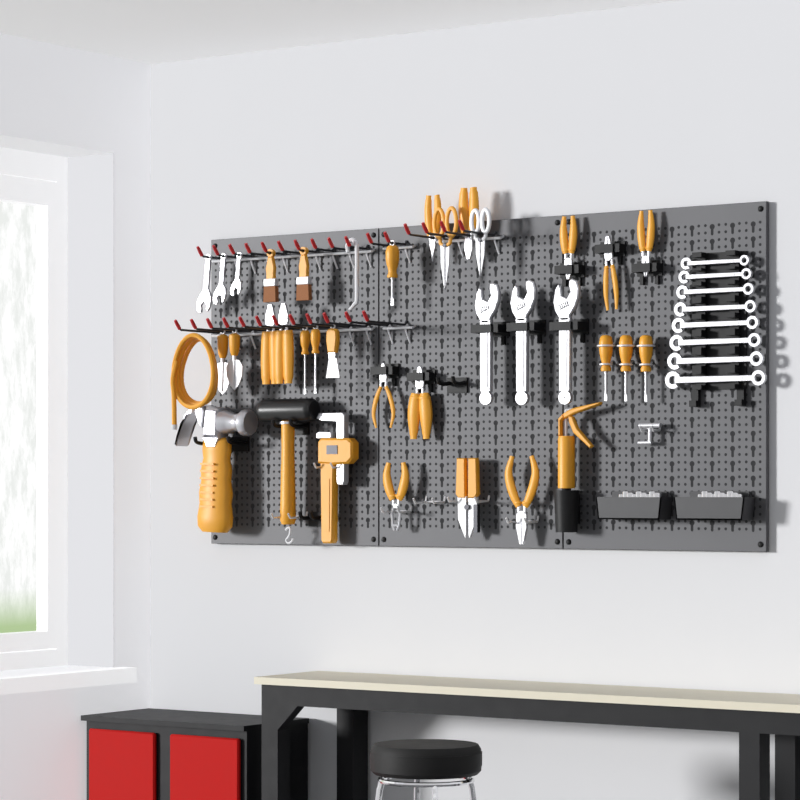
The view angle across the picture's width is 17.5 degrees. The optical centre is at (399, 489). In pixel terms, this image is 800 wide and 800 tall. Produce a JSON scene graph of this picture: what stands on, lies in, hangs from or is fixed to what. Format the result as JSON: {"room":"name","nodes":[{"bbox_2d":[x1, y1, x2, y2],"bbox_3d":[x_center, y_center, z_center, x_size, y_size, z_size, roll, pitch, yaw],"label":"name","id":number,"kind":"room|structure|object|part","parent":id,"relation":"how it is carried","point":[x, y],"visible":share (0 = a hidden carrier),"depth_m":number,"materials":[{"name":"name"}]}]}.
{"room":"workshop","nodes":[
{"label":"workshop","id":0,"kind":"room"},
{"bbox_2d":[0,33,150,799],"bbox_3d":[-2.856,0.143,3.290,0.300,2.347,7.500,0,0,35],"label":"wall","id":1,"kind":"structure","parent":0,"point":[91,109],"depth_m":6.20,"materials":[{"name":"white paint"}]},
{"bbox_2d":[0,147,136,694],"bbox_3d":[-1.155,-0.172,5.643,0.260,1.258,1.486,0,0,35],"label":"window","id":2,"kind":"structure","parent":1,"relation":"in","point":[33,185],"depth_m":6.18,"materials":[{"name":"white plastic"}]},
{"bbox_2d":[0,0,678,63],"bbox_3d":[-0.014,-1.080,1.511,7.000,0.100,7.800,0,0,35],"label":"ceiling","id":3,"kind":"structure","parent":0,"point":[144,31],"depth_m":5.68,"materials":[{"name":"paint"}]},
{"bbox_2d":[151,0,799,799],"bbox_3d":[2.115,0.143,4.598,7.000,2.347,0.300,0,0,35],"label":"wall","id":4,"kind":"structure","parent":0,"point":[681,103],"depth_m":5.73,"materials":[{"name":"white paint"}]},
{"bbox_2d":[170,201,768,551],"bbox_3d":[0.092,-0.233,5.696,1.494,0.720,0.185,0,0,35],"label":"pegboard","id":5,"kind":"object","parent":4,"relation":"attached to","point":[717,445],"depth_m":5.71,"materials":[{"name":"grey metal"}]},
{"bbox_3d":[-0.476,-0.254,6.072,0.131,0.226,0.041,0,0,35],"label":"hose coil","id":6,"kind":"part","parent":5,"relation":"part of","materials":[{"name":"orange rubber"}]},
{"bbox_2d":[196,254,211,312],"bbox_3d":[-0.461,-0.485,6.118,0.045,0.138,0.009,0,0,35],"label":"wrench","id":7,"kind":"object","parent":5,"relation":"hanging from","point":[205,296],"visible":1,"depth_m":6.11,"materials":[{"name":"metal"}]},
{"bbox_2d":[175,404,257,532],"bbox_3d":[-0.432,-0.051,6.093,0.209,0.302,0.062,0,0,35],"label":"hammer","id":8,"kind":"object","parent":5,"relation":"attached to","point":[215,513],"visible":1,"depth_m":6.07,"materials":[{"name":"metal"}]},
{"bbox_2d":[213,253,226,304],"bbox_3d":[-0.422,-0.494,6.088,0.039,0.119,0.008,0,0,35],"label":"wrench","id":9,"kind":"object","parent":5,"relation":"hanging from","point":[221,290],"visible":1,"depth_m":6.08,"materials":[{"name":"metal"}]},
{"bbox_2d":[217,331,228,394],"bbox_3d":[-0.414,-0.300,6.078,0.027,0.154,0.045,0,0,-27],"label":"trowel","id":10,"kind":"object","parent":5,"relation":"hanging from","point":[222,340],"visible":0.91,"depth_m":6.07,"materials":[{"name":"metal"}]},
{"bbox_2d":[226,329,242,389],"bbox_3d":[-0.384,-0.304,6.038,0.027,0.145,0.043,0,0,-25],"label":"trowel","id":11,"kind":"object","parent":5,"relation":"hanging from","point":[234,368],"visible":0.96,"depth_m":6.03,"materials":[{"name":"metal"}]},
{"bbox_2d":[230,252,241,295],"bbox_3d":[-0.382,-0.503,6.059,0.033,0.101,0.007,0,0,35],"label":"wrench","id":12,"kind":"object","parent":5,"relation":"hanging from","point":[237,283],"visible":1,"depth_m":6.05,"materials":[{"name":"metal"}]},
{"bbox_2d":[261,304,275,383],"bbox_3d":[-0.298,-0.336,5.996,0.053,0.185,0.019,0,0,35],"label":"pliers","id":13,"kind":"object","parent":5,"relation":"hanging from","point":[267,338],"visible":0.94,"depth_m":5.99,"materials":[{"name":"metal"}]},
{"bbox_2d":[263,249,278,302],"bbox_3d":[-0.297,-0.495,5.997,0.035,0.122,0.015,0,0,35],"label":"brush","id":14,"kind":"object","parent":5,"relation":"hanging from","point":[271,290],"visible":1,"depth_m":5.99,"materials":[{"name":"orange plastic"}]},
{"bbox_3d":[-0.296,-0.362,5.957,0.467,0.065,0.173,0,0,35],"label":"hook rail","id":15,"kind":"part","parent":5,"relation":"part of","materials":[{"name":"metal"}]},
{"bbox_2d":[274,303,293,383],"bbox_3d":[-0.266,-0.336,5.959,0.053,0.185,0.019,0,0,35],"label":"pliers","id":16,"kind":"object","parent":5,"relation":"hanging from","point":[283,340],"visible":0.95,"depth_m":5.95,"materials":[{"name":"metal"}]},
{"bbox_3d":[-0.273,-0.538,5.991,0.467,0.065,0.091,0,0,35],"label":"hook rail","id":17,"kind":"part","parent":5,"relation":"part of","materials":[{"name":"metal"}]},
{"bbox_2d":[256,398,319,523],"bbox_3d":[-0.258,-0.065,5.983,0.152,0.289,0.054,0,0,35],"label":"mallet","id":18,"kind":"object","parent":5,"relation":"hanging from","point":[301,409],"visible":1,"depth_m":5.97,"materials":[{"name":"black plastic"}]},
{"bbox_2d":[285,526,293,543],"bbox_3d":[-0.254,0.104,5.978,0.025,0.042,0.006,0,0,35],"label":"s-hook","id":19,"kind":"object","parent":5,"relation":"hanging from","point":[288,527],"visible":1,"depth_m":5.98,"materials":[{"name":"metal"}]},
{"bbox_2d":[296,247,311,300],"bbox_3d":[-0.219,-0.495,5.944,0.035,0.122,0.015,0,0,35],"label":"brush","id":20,"kind":"object","parent":5,"relation":"hanging from","point":[304,287],"visible":1,"depth_m":5.94,"materials":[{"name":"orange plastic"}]},
{"bbox_2d":[300,327,309,393],"bbox_3d":[-0.217,-0.298,5.947,0.023,0.157,0.022,0,0,35],"label":"screwdriver","id":21,"kind":"object","parent":5,"relation":"hanging from","point":[305,334],"visible":0.93,"depth_m":5.94,"materials":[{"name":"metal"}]},
{"bbox_2d":[311,326,320,392],"bbox_3d":[-0.192,-0.298,5.901,0.023,0.157,0.022,0,0,35],"label":"screwdriver","id":22,"kind":"object","parent":5,"relation":"hanging from","point":[315,333],"visible":0.94,"depth_m":5.89,"materials":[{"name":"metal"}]},
{"bbox_2d":[326,325,339,377],"bbox_3d":[-0.151,-0.315,5.875,0.038,0.123,0.016,0,0,35],"label":"knife","id":23,"kind":"object","parent":5,"relation":"hanging from","point":[332,335],"visible":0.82,"depth_m":5.87,"materials":[{"name":"metal"}]},
{"bbox_2d":[316,413,358,542],"bbox_3d":[-0.143,-0.027,5.918,0.105,0.297,0.035,0,0,35],"label":"wrench","id":24,"kind":"object","parent":5,"relation":"hanging from","point":[341,451],"visible":1,"depth_m":5.91,"materials":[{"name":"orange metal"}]},
{"bbox_2d":[345,238,358,310],"bbox_3d":[-0.108,-0.486,5.855,0.037,0.166,0.010,0,0,35],"label":"bar","id":25,"kind":"object","parent":5,"relation":"hanging from","point":[351,240],"visible":1,"depth_m":5.84,"materials":[{"name":"metal"}]},
{"bbox_3d":[-0.047,-0.362,5.785,0.085,0.065,0.173,0,0,35],"label":"hook rail","id":26,"kind":"part","parent":5,"relation":"part of","materials":[{"name":"metal"}]},
{"bbox_2d":[372,363,394,427],"bbox_3d":[-0.037,-0.213,5.858,0.064,0.148,0.008,0,0,35],"label":"pliers","id":27,"kind":"object","parent":5,"relation":"hanging from","point":[383,377],"visible":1,"depth_m":5.85,"materials":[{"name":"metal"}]},
{"bbox_3d":[-0.024,-0.542,5.819,0.085,0.065,0.091,0,0,35],"label":"hook rail","id":28,"kind":"part","parent":5,"relation":"part of","materials":[{"name":"metal"}]},
{"bbox_2d":[386,240,398,304],"bbox_3d":[-0.017,-0.484,5.798,0.031,0.145,0.030,0,0,35],"label":"screwdriver","id":29,"kind":"object","parent":5,"relation":"hanging from","point":[392,251],"visible":1,"depth_m":5.79,"materials":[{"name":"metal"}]},
{"bbox_2d":[383,462,408,530],"bbox_3d":[-0.009,0.015,5.826,0.069,0.154,0.014,0,0,35],"label":"pliers","id":30,"kind":"object","parent":5,"relation":"hanging from","point":[387,481],"visible":1,"depth_m":5.82,"materials":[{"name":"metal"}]},
{"bbox_2d":[408,366,431,438],"bbox_3d":[0.045,-0.195,5.801,0.063,0.162,0.020,0,0,35],"label":"pliers","id":31,"kind":"object","parent":5,"relation":"hanging from","point":[420,405],"visible":1,"depth_m":5.80,"materials":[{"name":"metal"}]},
{"bbox_2d":[424,195,440,261],"bbox_3d":[0.073,-0.580,5.762,0.043,0.148,0.012,0,0,35],"label":"pliers","id":32,"kind":"object","parent":5,"relation":"hanging from","point":[437,201],"visible":0.84,"depth_m":5.76,"materials":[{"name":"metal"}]},
{"bbox_2d":[432,206,457,289],"bbox_3d":[0.100,-0.532,5.717,0.068,0.183,0.010,0,0,35],"label":"scissors","id":33,"kind":"object","parent":5,"relation":"hanging from","point":[444,247],"visible":0.96,"depth_m":5.71,"materials":[{"name":"orange plastic"}]},
{"bbox_3d":[0.114,-0.550,5.688,0.177,0.065,0.150,0,0,35],"label":"hook rail","id":34,"kind":"part","parent":5,"relation":"part of","materials":[{"name":"metal"}]},
{"bbox_2d":[456,458,479,537],"bbox_3d":[0.149,0.018,5.716,0.058,0.176,0.016,0,0,35],"label":"tin snips","id":35,"kind":"object","parent":5,"relation":"hanging from","point":[468,470],"visible":1,"depth_m":5.71,"materials":[{"name":"orange plastic"}]},
{"bbox_2d":[459,187,478,259],"bbox_3d":[0.151,-0.585,5.708,0.050,0.158,0.016,0,0,35],"label":"pliers","id":36,"kind":"object","parent":5,"relation":"hanging from","point":[465,210],"visible":0.87,"depth_m":5.71,"materials":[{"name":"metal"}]},
{"bbox_2d":[469,208,491,275],"bbox_3d":[0.175,-0.540,5.660,0.056,0.148,0.010,0,0,35],"label":"scissors","id":37,"kind":"object","parent":5,"relation":"hanging from","point":[480,242],"visible":1,"depth_m":5.66,"materials":[{"name":"metal"}]},
{"bbox_2d":[475,283,500,404],"bbox_3d":[0.192,-0.319,5.675,0.063,0.265,0.017,0,0,35],"label":"wrench","id":38,"kind":"object","parent":5,"relation":"hanging from","point":[486,310],"visible":1,"depth_m":5.67,"materials":[{"name":"metal"}]},
{"bbox_2d":[505,455,538,544],"bbox_3d":[0.265,0.022,5.637,0.086,0.194,0.013,0,0,35],"label":"pliers","id":39,"kind":"object","parent":5,"relation":"hanging from","point":[521,526],"visible":1,"depth_m":5.63,"materials":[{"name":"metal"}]},
{"bbox_2d":[510,280,537,404],"bbox_3d":[0.268,-0.319,5.622,0.064,0.269,0.018,0,0,35],"label":"wrench","id":40,"kind":"object","parent":5,"relation":"hanging from","point":[522,308],"visible":1,"depth_m":5.62,"materials":[{"name":"metal"}]},
{"bbox_2d":[553,279,580,404],"bbox_3d":[0.357,-0.317,5.561,0.064,0.267,0.017,0,0,35],"label":"wrench","id":41,"kind":"object","parent":5,"relation":"hanging from","point":[565,307],"visible":1,"depth_m":5.56,"materials":[{"name":"metal"}]},
{"bbox_2d":[560,216,576,279],"bbox_3d":[0.362,-0.520,5.582,0.042,0.136,0.012,0,0,35],"label":"pliers","id":42,"kind":"object","parent":5,"relation":"hanging from","point":[565,248],"visible":1,"depth_m":5.58,"materials":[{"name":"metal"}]},
{"bbox_2d":[558,402,602,489],"bbox_3d":[0.385,-0.058,5.548,0.105,0.258,0.036,0,0,35],"label":"gun","id":43,"kind":"object","parent":5,"relation":"hanging from","point":[566,444],"visible":1,"depth_m":5.55,"materials":[{"name":"orange plastic"}]},
{"bbox_2d":[599,335,612,400],"bbox_3d":[0.438,-0.259,5.522,0.029,0.140,0.028,0,0,35],"label":"screwdriver","id":44,"kind":"object","parent":5,"relation":"hanging from","point":[605,352],"visible":1,"depth_m":5.51,"materials":[{"name":"orange plastic"}]},
{"bbox_2d":[603,236,618,310],"bbox_3d":[0.448,-0.461,5.523,0.037,0.159,0.009,0,0,33],"label":"pliers","id":45,"kind":"object","parent":5,"relation":"hanging from","point":[608,256],"visible":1,"depth_m":5.52,"materials":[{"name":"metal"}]},
{"bbox_2d":[619,335,632,400],"bbox_3d":[0.478,-0.258,5.495,0.029,0.140,0.028,0,0,35],"label":"screwdriver","id":46,"kind":"object","parent":5,"relation":"hanging from","point":[625,352],"visible":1,"depth_m":5.49,"materials":[{"name":"orange plastic"}]},
{"bbox_2d":[596,491,672,519],"bbox_3d":[0.494,0.032,5.484,0.158,0.059,0.050,0,0,35],"label":"bin","id":47,"kind":"object","parent":5,"relation":"attached to","point":[640,505],"visible":1,"depth_m":5.46,"materials":[{"name":"grey plastic"}]},
{"bbox_2d":[637,210,654,276],"bbox_3d":[0.518,-0.518,5.474,0.041,0.140,0.011,0,0,35],"label":"pliers","id":48,"kind":"object","parent":5,"relation":"hanging from","point":[644,244],"visible":1,"depth_m":5.47,"materials":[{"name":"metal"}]},
{"bbox_2d":[639,335,652,401],"bbox_3d":[0.517,-0.256,5.467,0.029,0.140,0.028,0,0,35],"label":"screwdriver","id":49,"kind":"object","parent":5,"relation":"hanging from","point":[645,352],"visible":1,"depth_m":5.46,"materials":[{"name":"orange plastic"}]},
{"bbox_2d":[638,423,661,444],"bbox_3d":[0.525,-0.118,5.470,0.052,0.045,0.011,0,0,35],"label":"hook","id":50,"kind":"object","parent":5,"relation":"hanging from","point":[643,425],"visible":1,"depth_m":5.46,"materials":[{"name":"metal"}]},
{"bbox_2d":[674,491,754,519],"bbox_3d":[0.650,0.032,5.376,0.163,0.059,0.050,0,0,35],"label":"bin","id":51,"kind":"object","parent":5,"relation":"attached to","point":[701,505],"visible":1,"depth_m":5.36,"materials":[{"name":"grey plastic"}]},
{"bbox_2d":[689,250,746,406],"bbox_3d":[0.656,-0.333,5.385,0.125,0.320,0.030,0,0,35],"label":"rack","id":52,"kind":"object","parent":5,"relation":"hanging from","point":[728,298],"visible":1,"depth_m":5.39,"materials":[{"name":"black plastic"}]},
{"bbox_2d":[676,283,754,298],"bbox_3d":[0.653,-0.413,5.381,0.179,0.028,0.008,0,0,35],"label":"wrench","id":53,"kind":"object","parent":52,"relation":"in","point":[687,291],"visible":1,"depth_m":5.38,"materials":[{"name":"metal"}]},
{"bbox_2d":[667,351,764,369],"bbox_3d":[0.653,-0.269,5.381,0.221,0.034,0.008,0,0,35],"label":"wrench","id":54,"kind":"object","parent":52,"relation":"on","point":[679,359],"visible":1,"depth_m":5.38,"materials":[{"name":"metal"}]},
{"bbox_2d":[665,370,766,388],"bbox_3d":[0.653,-0.230,5.381,0.232,0.036,0.008,0,0,35],"label":"wrench","id":55,"kind":"object","parent":52,"relation":"on","point":[733,378],"visible":1,"depth_m":5.38,"materials":[{"name":"metal"}]},
{"bbox_2d":[670,333,761,350],"bbox_3d":[0.653,-0.307,5.381,0.211,0.033,0.008,0,0,35],"label":"wrench","id":56,"kind":"object","parent":52,"relation":"in","point":[681,341],"visible":1,"depth_m":5.38,"materials":[{"name":"metal"}]},
{"bbox_2d":[672,316,759,332],"bbox_3d":[0.653,-0.344,5.381,0.200,0.031,0.008,0,0,35],"label":"wrench","id":57,"kind":"object","parent":52,"relation":"in","point":[683,324],"visible":1,"depth_m":5.38,"materials":[{"name":"metal"}]},
{"bbox_2d":[674,300,757,316],"bbox_3d":[0.653,-0.377,5.381,0.190,0.030,0.008,0,0,35],"label":"wrench","id":58,"kind":"object","parent":52,"relation":"in","point":[685,308],"visible":1,"depth_m":5.38,"materials":[{"name":"metal"}]},
{"bbox_2d":[679,268,752,283],"bbox_3d":[0.653,-0.444,5.381,0.168,0.026,0.008,0,0,35],"label":"wrench","id":59,"kind":"object","parent":52,"relation":"in","point":[689,275],"visible":1,"depth_m":5.38,"materials":[{"name":"metal"}]},
{"bbox_2d":[681,255,750,269],"bbox_3d":[0.653,-0.472,5.381,0.158,0.024,0.008,0,0,35],"label":"wrench","id":60,"kind":"object","parent":52,"relation":"in","point":[690,262],"visible":1,"depth_m":5.38,"materials":[{"name":"metal"}]},
{"bbox_3d":[-0.014,1.367,1.511,7.000,0.100,7.800,0,0,35],"label":"floor","id":61,"kind":"structure","parent":0,"visible":0},
{"bbox_2d":[81,708,308,799],"bbox_3d":[-0.478,0.922,6.042,0.483,0.790,0.245,0,0,35],"label":"base cabinet","id":62,"kind":"object","parent":61,"relation":"on","point":[148,753],"visible":0.99,"depth_m":5.96,"materials":[{"name":"red metal"}]},
{"bbox_2d":[370,739,481,799],"bbox_3d":[0.052,0.913,5.230,0.257,0.808,0.257,0,0,35],"label":"bar stool","id":63,"kind":"object","parent":61,"relation":"on","point":[418,760],"visible":1,"depth_m":5.15,"materials":[{"name":"black leather"}]},
{"bbox_2d":[254,671,799,799],"bbox_3d":[0.730,0.867,5.218,2.400,0.900,0.240,0,0,35],"label":"workbench","id":64,"kind":"object","parent":61,"relation":"on","point":[756,716],"visible":1,"depth_m":5.45,"materials":[{"name":"black metal"}]}
]}

